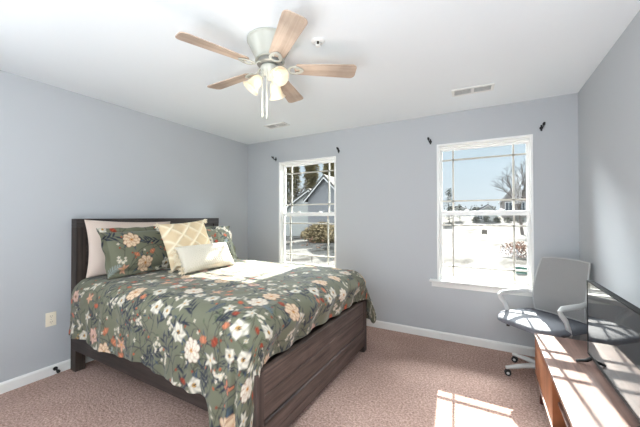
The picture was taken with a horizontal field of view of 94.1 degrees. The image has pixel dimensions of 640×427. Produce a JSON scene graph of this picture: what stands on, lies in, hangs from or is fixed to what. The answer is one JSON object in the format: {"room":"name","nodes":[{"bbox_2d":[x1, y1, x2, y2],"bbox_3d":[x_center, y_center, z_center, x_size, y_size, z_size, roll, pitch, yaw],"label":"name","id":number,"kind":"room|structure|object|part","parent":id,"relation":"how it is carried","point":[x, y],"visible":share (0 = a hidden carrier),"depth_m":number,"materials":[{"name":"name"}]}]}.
{"room":"bedroom","nodes":[
{"label":"bedroom","id":0,"kind":"room"},
{"bbox_2d":[0,70,247,382],"bbox_3d":[-2.385,0.137,2.451,0.150,2.440,4.970,0,-1,29],"label":"wall","id":1,"kind":"structure","parent":0,"point":[65,155],"depth_m":2.60,"materials":[{"name":"grey paint"}]},
{"bbox_2d":[0,356,93,393],"bbox_3d":[-2.315,1.316,2.393,0.014,0.082,4.956,0,-1,29],"label":"baseboard","id":2,"kind":"structure","parent":1,"relation":"attached to","point":[31,377],"depth_m":2.40,"materials":[{"name":"white paint"}]},
{"bbox_2d":[45,311,55,326],"bbox_3d":[-2.259,0.888,2.503,0.010,0.116,0.072,0,-1,29],"label":"wall outlet","id":3,"kind":"object","parent":1,"relation":"attached to","point":[50,318],"visible":1,"depth_m":2.50,"materials":[{"name":"beige plastic"}]},
{"bbox_2d":[0,326,549,426],"bbox_3d":[-0.561,1.405,1.511,4.234,0.120,5.120,0,-1,29],"label":"floor","id":4,"kind":"structure","parent":0,"point":[401,379],"depth_m":2.21,"materials":[{"name":"carpet"}]},
{"bbox_2d":[71,218,366,426],"bbox_3d":[-0.858,0.702,2.775,2.125,1.312,1.639,0,-1,29],"label":"bed","id":5,"kind":"object","parent":4,"relation":"on","point":[290,379],"visible":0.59,"depth_m":2.12,"materials":[{"name":"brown wood"}]},
{"bbox_3d":[-2.114,0.739,2.609,0.090,1.240,0.075,0,-1,29],"label":"post","id":6,"kind":"part","parent":5,"relation":"part of","materials":[{"name":"grey wood"}]},
{"bbox_3d":[-1.240,1.029,2.064,1.965,0.235,0.030,0,-1,29],"label":"rail","id":7,"kind":"part","parent":5,"relation":"part of","materials":[{"name":"brown wood"}]},
{"bbox_3d":[-1.752,0.089,3.265,0.094,0.072,1.563,0,-1,29],"label":"rail","id":8,"kind":"part","parent":5,"relation":"part of","materials":[{"name":"grey wood"}]},
{"bbox_2d":[69,259,376,426],"bbox_3d":[-0.743,0.875,2.779,2.081,0.688,1.971,0,-1,29],"label":"comforter","id":9,"kind":"object","parent":5,"relation":"on","point":[210,332],"visible":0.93,"depth_m":1.94,"materials":[{"name":"fabric"}]},
{"bbox_2d":[84,220,169,277],"bbox_3d":[-1.795,0.315,2.877,0.174,0.521,0.819,0,-1,27],"label":"pillow","id":10,"kind":"object","parent":9,"relation":"on","point":[96,262],"visible":0.3,"depth_m":2.58,"materials":[{"name":"fabric"}]},
{"bbox_2d":[96,226,169,279],"bbox_3d":[-1.630,0.329,2.762,0.201,0.431,0.706,0,-1,28],"label":"pillow sham","id":11,"kind":"object","parent":9,"relation":"on","point":[134,250],"visible":0.8,"depth_m":2.62,"materials":[{"name":"fabric"}]},
{"bbox_2d":[154,219,209,272],"bbox_3d":[-1.309,0.307,2.966,0.238,0.506,0.610,0,-1,28],"label":"throw pillow","id":12,"kind":"object","parent":9,"relation":"on","point":[190,233],"visible":0.62,"depth_m":2.85,"materials":[{"name":"fabric"}]},
{"bbox_2d":[171,242,233,275],"bbox_3d":[-1.109,0.426,2.876,0.203,0.256,0.647,0,-1,31],"label":"lumbar pillow","id":13,"kind":"object","parent":9,"relation":"on","point":[193,258],"visible":1,"depth_m":2.77,"materials":[{"name":"fabric"}]},
{"bbox_2d":[205,226,237,258],"bbox_3d":[-1.265,0.344,3.469,0.203,0.434,0.733,0,-1,30],"label":"pillow sham","id":14,"kind":"object","parent":9,"relation":"on","point":[219,234],"visible":0.4,"depth_m":3.59,"materials":[{"name":"fabric"}]},
{"bbox_3d":[-0.342,1.095,1.588,0.065,0.500,0.062,0,-1,29],"label":"post","id":15,"kind":"part","parent":5,"relation":"part of","materials":[{"name":"brown wood"}]},
{"bbox_3d":[0.035,1.068,2.272,0.036,0.417,1.500,0,-1,29],"label":"footboard","id":16,"kind":"part","parent":5,"relation":"part of","materials":[{"name":"brown wood"}]},
{"bbox_3d":[0.046,1.260,2.265,0.044,0.064,1.500,0,-1,29],"label":"rail","id":17,"kind":"part","parent":5,"relation":"part of","materials":[{"name":"brown wood"}]},
{"bbox_3d":[0.419,1.108,2.958,0.065,0.500,0.072,0,-1,29],"label":"post","id":18,"kind":"part","parent":5,"relation":"part of","materials":[{"name":"brown wood"}]},
{"bbox_2d":[497,257,590,375],"bbox_3d":[1.831,0.863,2.481,0.551,0.973,0.551,0,-1,-18],"label":"office chair","id":19,"kind":"object","parent":4,"relation":"on","point":[560,284],"visible":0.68,"depth_m":2.47,"materials":[{"name":"grey fabric"}]},
{"bbox_3d":[1.766,0.817,2.662,0.360,0.275,0.113,0,-1,-18],"label":"armrest","id":20,"kind":"part","parent":19,"relation":"part of","materials":[{"name":"white plastic"}]},
{"bbox_3d":[1.677,1.268,2.476,0.248,0.057,0.052,0,-1,5],"label":"leg","id":21,"kind":"part","parent":19,"relation":"part of","materials":[{"name":"white plastic"}]},
{"bbox_3d":[1.799,1.270,2.611,0.052,0.057,0.248,0,-1,-11],"label":"leg","id":22,"kind":"part","parent":19,"relation":"part of","materials":[{"name":"white plastic"}]},
{"bbox_3d":[1.803,0.891,2.457,0.483,0.063,0.524,0,-1,-18],"label":"seat","id":23,"kind":"part","parent":19,"relation":"part of","materials":[{"name":"grey fabric"}]},
{"bbox_3d":[2.025,0.614,2.494,0.129,0.463,0.405,0,-1,-18],"label":"backrest","id":24,"kind":"part","parent":19,"relation":"part of","materials":[{"name":"grey fabric"}]},
{"bbox_3d":[2.025,0.614,2.494,0.133,0.475,0.417,0,-1,-18],"label":"frame","id":25,"kind":"part","parent":19,"relation":"part of","materials":[{"name":"grey plastic"}]},
{"bbox_3d":[1.891,0.813,2.271,0.358,0.276,0.113,0,-1,-18],"label":"armrest","id":26,"kind":"part","parent":19,"relation":"part of","materials":[{"name":"white plastic"}]},
{"bbox_2d":[534,333,639,426],"bbox_3d":[1.337,1.109,1.363,0.382,0.467,1.700,0,-1,29],"label":"media console","id":27,"kind":"object","parent":4,"relation":"on","point":[573,393],"visible":0.91,"depth_m":1.59,"materials":[{"name":"brown wood"}]},
{"bbox_3d":[1.746,1.040,2.098,0.378,0.271,0.020,0,-1,29],"label":"panel","id":28,"kind":"part","parent":27,"relation":"part of","materials":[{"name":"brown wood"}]},
{"bbox_3d":[1.440,1.039,1.913,0.018,0.264,0.594,0,-1,29],"label":"door","id":29,"kind":"part","parent":27,"relation":"part of","materials":[{"name":"brown wood"}]},
{"bbox_3d":[1.337,1.179,1.363,0.382,0.022,1.700,0,-1,29],"label":"panel","id":30,"kind":"part","parent":27,"relation":"part of","materials":[{"name":"brown wood"}]},
{"bbox_2d":[558,402,569,426],"bbox_3d":[1.349,1.032,1.369,0.340,0.016,0.400,0,-1,29],"label":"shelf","id":31,"kind":"object","parent":27,"relation":"attached to","point":[560,406],"depth_m":1.53,"materials":[{"name":"brown wood"}]},
{"bbox_2d":[576,280,639,426],"bbox_3d":[1.433,0.636,1.446,0.171,0.480,0.760,0,-1,29],"label":"television","id":32,"kind":"object","parent":27,"relation":"on","point":[613,322],"visible":1,"depth_m":1.39,"materials":[{"name":"black plastic"}]},
{"bbox_2d":[0,0,639,144],"bbox_3d":[-0.565,-1.155,1.538,4.234,0.120,5.120,0,-1,29],"label":"ceiling","id":33,"kind":"structure","parent":0,"point":[408,56],"depth_m":2.02,"materials":[{"name":"white paint"}]},
{"bbox_2d":[175,10,356,118],"bbox_3d":[-0.343,-0.835,1.904,1.028,0.513,1.063,0,-1,29],"label":"ceiling fan","id":34,"kind":"object","parent":33,"relation":"hanging from","point":[270,47],"visible":1,"depth_m":1.80,"materials":[{"name":"white metal"}]},
{"bbox_3d":[-0.583,-0.918,1.655,0.394,0.006,0.128,0,10,-40],"label":"blade","id":35,"kind":"part","parent":34,"relation":"part of","materials":[{"name":"brown wood"}]},
{"bbox_3d":[-0.615,-0.913,2.067,0.394,0.006,0.128,0,10,32],"label":"blade","id":36,"kind":"part","parent":34,"relation":"part of","materials":[{"name":"brown wood"}]},
{"bbox_3d":[-0.425,-0.805,1.856,0.114,0.124,0.111,0,-1,29],"label":"lamp shade","id":37,"kind":"part","parent":34,"relation":"part of","materials":[{"name":"white glass"}]},
{"bbox_3d":[-0.356,-0.755,1.837,0.006,0.275,0.006,0,-1,29],"label":"pull chain","id":38,"kind":"part","parent":34,"relation":"part of","materials":[{"name":"white metal"}]},
{"bbox_3d":[-0.327,-0.750,1.833,0.006,0.285,0.006,0,-1,29],"label":"pull chain","id":39,"kind":"part","parent":34,"relation":"part of","materials":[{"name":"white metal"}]},
{"bbox_3d":[-0.260,-0.837,1.799,0.039,0.051,0.062,0,-1,-23],"label":"bulb","id":40,"kind":"part","parent":34,"relation":"part of","materials":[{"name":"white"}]},
{"bbox_3d":[-0.292,-0.804,1.985,0.111,0.124,0.120,0,-1,29],"label":"lamp shade","id":41,"kind":"part","parent":34,"relation":"part of","materials":[{"name":"white glass"}]},
{"bbox_3d":[-0.255,-0.820,1.774,0.123,0.118,0.110,0,-1,29],"label":"lamp shade","id":42,"kind":"part","parent":34,"relation":"part of","materials":[{"name":"white glass"}]},
{"bbox_3d":[-0.182,-0.919,1.559,0.128,0.006,0.394,12,-5,-22],"label":"blade","id":43,"kind":"part","parent":34,"relation":"part of","materials":[{"name":"brown wood"}]},
{"bbox_3d":[-0.234,-0.912,2.224,0.128,0.006,0.394,-12,-3,13],"label":"blade","id":44,"kind":"part","parent":34,"relation":"part of","materials":[{"name":"brown wood"}]},
{"bbox_3d":[0.034,-0.916,1.910,0.394,0.006,0.128,0,-12,-4],"label":"blade","id":45,"kind":"part","parent":34,"relation":"part of","materials":[{"name":"brown wood"}]},
{"bbox_2d":[263,122,289,128],"bbox_3d":[-0.525,-1.069,3.619,0.300,0.010,0.140,0,-1,29],"label":"ceiling vent","id":46,"kind":"object","parent":33,"relation":"in","point":[280,124],"visible":1,"depth_m":3.61,"materials":[{"name":"white metal"}]},
{"bbox_2d":[311,37,324,47],"bbox_3d":[-0.013,-1.075,1.888,0.086,0.034,0.085,0,-1,29],"label":"sprinkler","id":47,"kind":"object","parent":33,"relation":"attached to","point":[317,41],"visible":1,"depth_m":1.88,"materials":[{"name":"white plastic"}]},
{"bbox_2d":[451,83,494,96],"bbox_3d":[1.336,-1.082,2.614,0.330,0.010,0.150,0,-1,26],"label":"ceiling vent","id":48,"kind":"object","parent":33,"relation":"in","point":[485,87],"visible":1,"depth_m":2.61,"materials":[{"name":"white metal"}]},
{"bbox_2d":[248,93,579,347],"bbox_3d":[0.644,0.145,3.696,4.234,2.440,0.150,0,-1,29],"label":"wall","id":49,"kind":"structure","parent":0,"point":[386,173],"depth_m":3.38,"materials":[{"name":"grey paint"}]},
{"bbox_2d":[279,156,335,267],"bbox_3d":[-0.174,0.034,4.105,1.063,1.550,0.192,0,-1,29],"label":"window","id":50,"kind":"structure","parent":49,"relation":"in","point":[282,165],"depth_m":4.23,"materials":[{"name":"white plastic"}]},
{"bbox_3d":[-0.156,0.353,4.134,0.865,0.735,0.026,0,-1,29],"label":"sash","id":51,"kind":"part","parent":50,"relation":"part of","materials":[{"name":"white plastic"}]},
{"bbox_3d":[-0.141,-0.334,4.170,0.865,0.737,0.024,0,-1,29],"label":"sash","id":52,"kind":"part","parent":50,"relation":"part of","materials":[{"name":"white plastic"}]},
{"bbox_2d":[366,318,534,356],"bbox_3d":[0.606,1.323,3.613,3.934,0.082,0.014,0,-1,29],"label":"baseboard","id":53,"kind":"structure","parent":49,"relation":"attached to","point":[502,346],"depth_m":3.14,"materials":[{"name":"white paint"}]},
{"bbox_2d":[429,134,533,296],"bbox_3d":[1.673,0.020,3.078,1.013,1.550,0.192,0,-1,29],"label":"window","id":54,"kind":"structure","parent":49,"relation":"in","point":[474,284],"depth_m":3.05,"materials":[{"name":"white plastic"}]},
{"bbox_3d":[1.707,-0.348,3.143,0.815,0.737,0.024,0,-1,29],"label":"sash","id":55,"kind":"part","parent":54,"relation":"part of","materials":[{"name":"glass"}]},
{"bbox_3d":[1.692,0.340,3.107,0.815,0.735,0.026,0,-1,29],"label":"sash","id":56,"kind":"part","parent":54,"relation":"part of","materials":[{"name":"glass"}]},
{"bbox_2d":[578,10,639,340],"bbox_3d":[1.185,0.111,0.467,0.150,2.440,4.970,0,-1,29],"label":"wall","id":57,"kind":"structure","parent":0,"point":[609,100],"depth_m":1.96,"materials":[{"name":"grey paint"}]},
{"label":"outside","id":58,"kind":"structure","parent":0,"visible":0},
{"bbox_2d":[286,216,526,282],"bbox_3d":[41.270,2.270,105.124,290.000,2.409,216.100,0,-1,29],"label":"snow ground","id":59,"kind":"structure","parent":58,"point":[471,248],"depth_m":18.80,"materials":[{"name":"white snow"}]},
{"bbox_2d":[286,167,294,203],"bbox_3d":[-7.631,-5.182,70.661,4.200,14.821,4.236,0,-1,-27],"label":"pine tree","id":60,"kind":"object","parent":59,"relation":"on","point":[288,184],"visible":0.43,"depth_m":70.45,"materials":[{"name":"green plant"}]},
{"bbox_2d":[293,166,302,197],"bbox_3d":[-6.213,-6.262,79.121,4.512,15.565,4.151,0,-1,29],"label":"pine tree","id":61,"kind":"object","parent":59,"relation":"on","point":[296,169],"visible":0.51,"depth_m":78.64,"materials":[{"name":"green plant"}]},
{"bbox_2d":[286,188,310,235],"bbox_3d":[0.543,-0.041,40.302,7.700,5.960,9.620,0,-1,29],"label":"house","id":62,"kind":"structure","parent":59,"relation":"on","point":[296,228],"depth_m":36.93,"materials":[{"name":"grey"}]},
{"bbox_2d":[296,179,308,195],"bbox_3d":[-3.134,-2.175,57.063,2.675,10.245,3.726,0,-1,-45],"label":"bare tree","id":63,"kind":"object","parent":59,"relation":"on","point":[301,190],"visible":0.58,"depth_m":56.85,"materials":[{"name":"grey plant"}]},
{"bbox_2d":[293,237,322,258],"bbox_3d":[-0.528,1.660,14.304,1.528,1.396,0.596,0,-1,-11],"label":"sapling","id":64,"kind":"object","parent":59,"relation":"on","point":[308,237],"visible":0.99,"depth_m":14.19,"materials":[{"name":"grey plant"}]},
{"bbox_2d":[303,165,313,189],"bbox_3d":[-2.723,-5.851,72.421,4.115,15.355,4.156,0,-1,-32],"label":"pine tree","id":65,"kind":"object","parent":59,"relation":"on","point":[306,166],"visible":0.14,"depth_m":72.10,"materials":[{"name":"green plant"}]},
{"bbox_2d":[305,165,317,188],"bbox_3d":[-1.748,-4.793,67.452,4.331,13.960,4.632,0,-1,-31],"label":"pine tree","id":66,"kind":"object","parent":59,"relation":"on","point":[312,176],"visible":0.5,"depth_m":67.04,"materials":[{"name":"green plant"}]},
{"bbox_2d":[300,222,333,242],"bbox_3d":[0.115,1.623,25.540,4.250,1.884,1.687,0,-1,29],"label":"shrub","id":67,"kind":"object","parent":59,"relation":"on","point":[316,231],"visible":0.84,"depth_m":25.28,"materials":[{"name":"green plant"}]},
{"bbox_2d":[315,164,319,182],"bbox_3d":[-1.322,-7.445,81.048,4.336,17.363,4.559,0,-1,-27],"label":"pine tree","id":68,"kind":"object","parent":59,"relation":"on","point":[316,165],"visible":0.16,"depth_m":80.45,"materials":[{"name":"grey plant"}]},
{"bbox_2d":[303,174,333,238],"bbox_3d":[5.206,-1.579,29.545,10.380,8.800,9.320,0,-1,29],"label":"garage","id":69,"kind":"structure","parent":59,"relation":"on","point":[318,194],"depth_m":27.40,"materials":[{"name":"grey"}]},
{"bbox_2d":[323,163,333,176],"bbox_3d":[2.199,-5.986,68.651,4.700,15.738,4.168,0,-1,-1],"label":"pine tree","id":70,"kind":"object","parent":59,"relation":"on","point":[331,164],"visible":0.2,"depth_m":68.13,"materials":[{"name":"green plant"}]},
{"bbox_2d":[443,188,457,221],"bbox_3d":[23.984,-1.512,55.335,3.192,6.431,3.515,-1,-1,40],"label":"evergreen tree","id":71,"kind":"object","parent":59,"relation":"on","point":[450,190],"visible":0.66,"depth_m":55.27,"materials":[{"name":"grey plant"}]},
{"bbox_2d":[448,206,471,216],"bbox_3d":[39.175,-0.513,83.478,6.500,3.260,8.620,0,-1,29],"label":"house","id":72,"kind":"structure","parent":59,"relation":"on","point":[462,208],"depth_m":79.90,"materials":[{"name":"grey"}]},
{"bbox_2d":[456,204,463,220],"bbox_3d":[26.382,-0.168,56.314,2.558,3.604,2.298,0,-1,29],"label":"evergreen tree","id":73,"kind":"object","parent":59,"relation":"on","point":[459,205],"visible":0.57,"depth_m":56.14,"materials":[{"name":"grey plant"}]},
{"bbox_2d":[471,216,480,221],"bbox_3d":[27.800,1.006,53.185,1.521,1.264,0.958,0,-1,29],"label":"shrub","id":74,"kind":"object","parent":59,"relation":"on","point":[477,219],"visible":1,"depth_m":53.10,"materials":[{"name":"grey plant"}]},
{"bbox_2d":[470,205,481,210],"bbox_3d":[50.085,-0.833,95.473,3.958,3.899,4.910,0,-1,29],"label":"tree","id":75,"kind":"object","parent":59,"relation":"on","point":[477,208],"visible":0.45,"depth_m":95.32,"materials":[{"name":"grey plant"}]},
{"bbox_2d":[482,215,489,221],"bbox_3d":[29.360,0.834,52.612,1.492,1.594,0.971,0,-1,29],"label":"shrub","id":76,"kind":"object","parent":59,"relation":"on","point":[485,217],"visible":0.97,"depth_m":52.56,"materials":[{"name":"grey plant"}]},
{"bbox_2d":[474,204,499,220],"bbox_3d":[32.010,-0.114,57.710,4.400,3.160,8.620,0,-1,29],"label":"house","id":77,"kind":"structure","parent":59,"relation":"on","point":[487,207],"depth_m":54.05,"materials":[{"name":"grey"}]},
{"bbox_2d":[493,216,500,222],"bbox_3d":[30.497,1.059,51.373,1.519,1.215,0.923,0,-1,29],"label":"shrub","id":78,"kind":"object","parent":59,"relation":"on","point":[496,219],"visible":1,"depth_m":51.29,"materials":[{"name":"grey plant"}]},
{"bbox_2d":[490,159,525,234],"bbox_3d":[23.263,-2.159,34.331,5.537,9.534,6.462,0,-1,-24],"label":"bare tree","id":79,"kind":"object","parent":59,"relation":"on","point":[518,202],"visible":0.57,"depth_m":34.82,"materials":[{"name":"grey plant"}]},
{"bbox_2d":[503,217,512,222],"bbox_3d":[32.080,1.096,50.832,1.529,1.082,0.990,0,-1,29],"label":"shrub","id":80,"kind":"object","parent":59,"relation":"on","point":[506,218],"visible":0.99,"depth_m":50.73,"materials":[{"name":"grey plant"}]},
{"bbox_2d":[498,189,526,216],"bbox_3d":[42.740,-2.031,62.634,8.800,6.460,9.620,0,-1,29],"label":"house","id":81,"kind":"structure","parent":59,"relation":"on","point":[507,205],"depth_m":59.89,"materials":[{"name":"grey"}]},
{"bbox_3d":[38.037,-1.420,60.030,1.100,1.600,0.030,0,-1,29],"label":"pane","id":82,"kind":"part","parent":81,"relation":"part of","materials":[{"name":"clear glass"}]},
{"bbox_3d":[39.960,-1.434,58.962,0.900,1.600,0.030,0,-1,29],"label":"pane","id":83,"kind":"part","parent":81,"relation":"part of","materials":[{"name":"clear glass"}]},
{"bbox_2d":[498,241,526,257],"bbox_3d":[10.127,1.858,15.200,1.825,0.914,1.231,0,-1,29],"label":"shrub","id":84,"kind":"object","parent":59,"relation":"on","point":[517,247],"visible":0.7,"depth_m":15.16,"materials":[{"name":"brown plant"}]},
{"bbox_3d":[10.061,1.944,15.173,0.843,0.742,1.376,0,-1,-32],"label":"stem","id":85,"kind":"part","parent":84,"relation":"part of","materials":[{"name":"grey plant"}]},
{"bbox_2d":[511,182,525,197],"bbox_3d":[25.977,-1.926,36.328,3.580,9.003,5.761,0,-1,-25],"label":"bare tree","id":86,"kind":"object","parent":59,"relation":"on","point":[524,193],"visible":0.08,"depth_m":37.20,"materials":[{"name":"grey plant"}]},
{"bbox_2d":[515,265,526,273],"bbox_3d":[7.530,2.094,11.012,0.580,0.290,0.460,0,-1,29],"label":"utility box","id":87,"kind":"object","parent":59,"relation":"on","point":[517,267],"visible":0.35,"depth_m":10.92,"materials":[{"name":"teal paint"}]}
]}

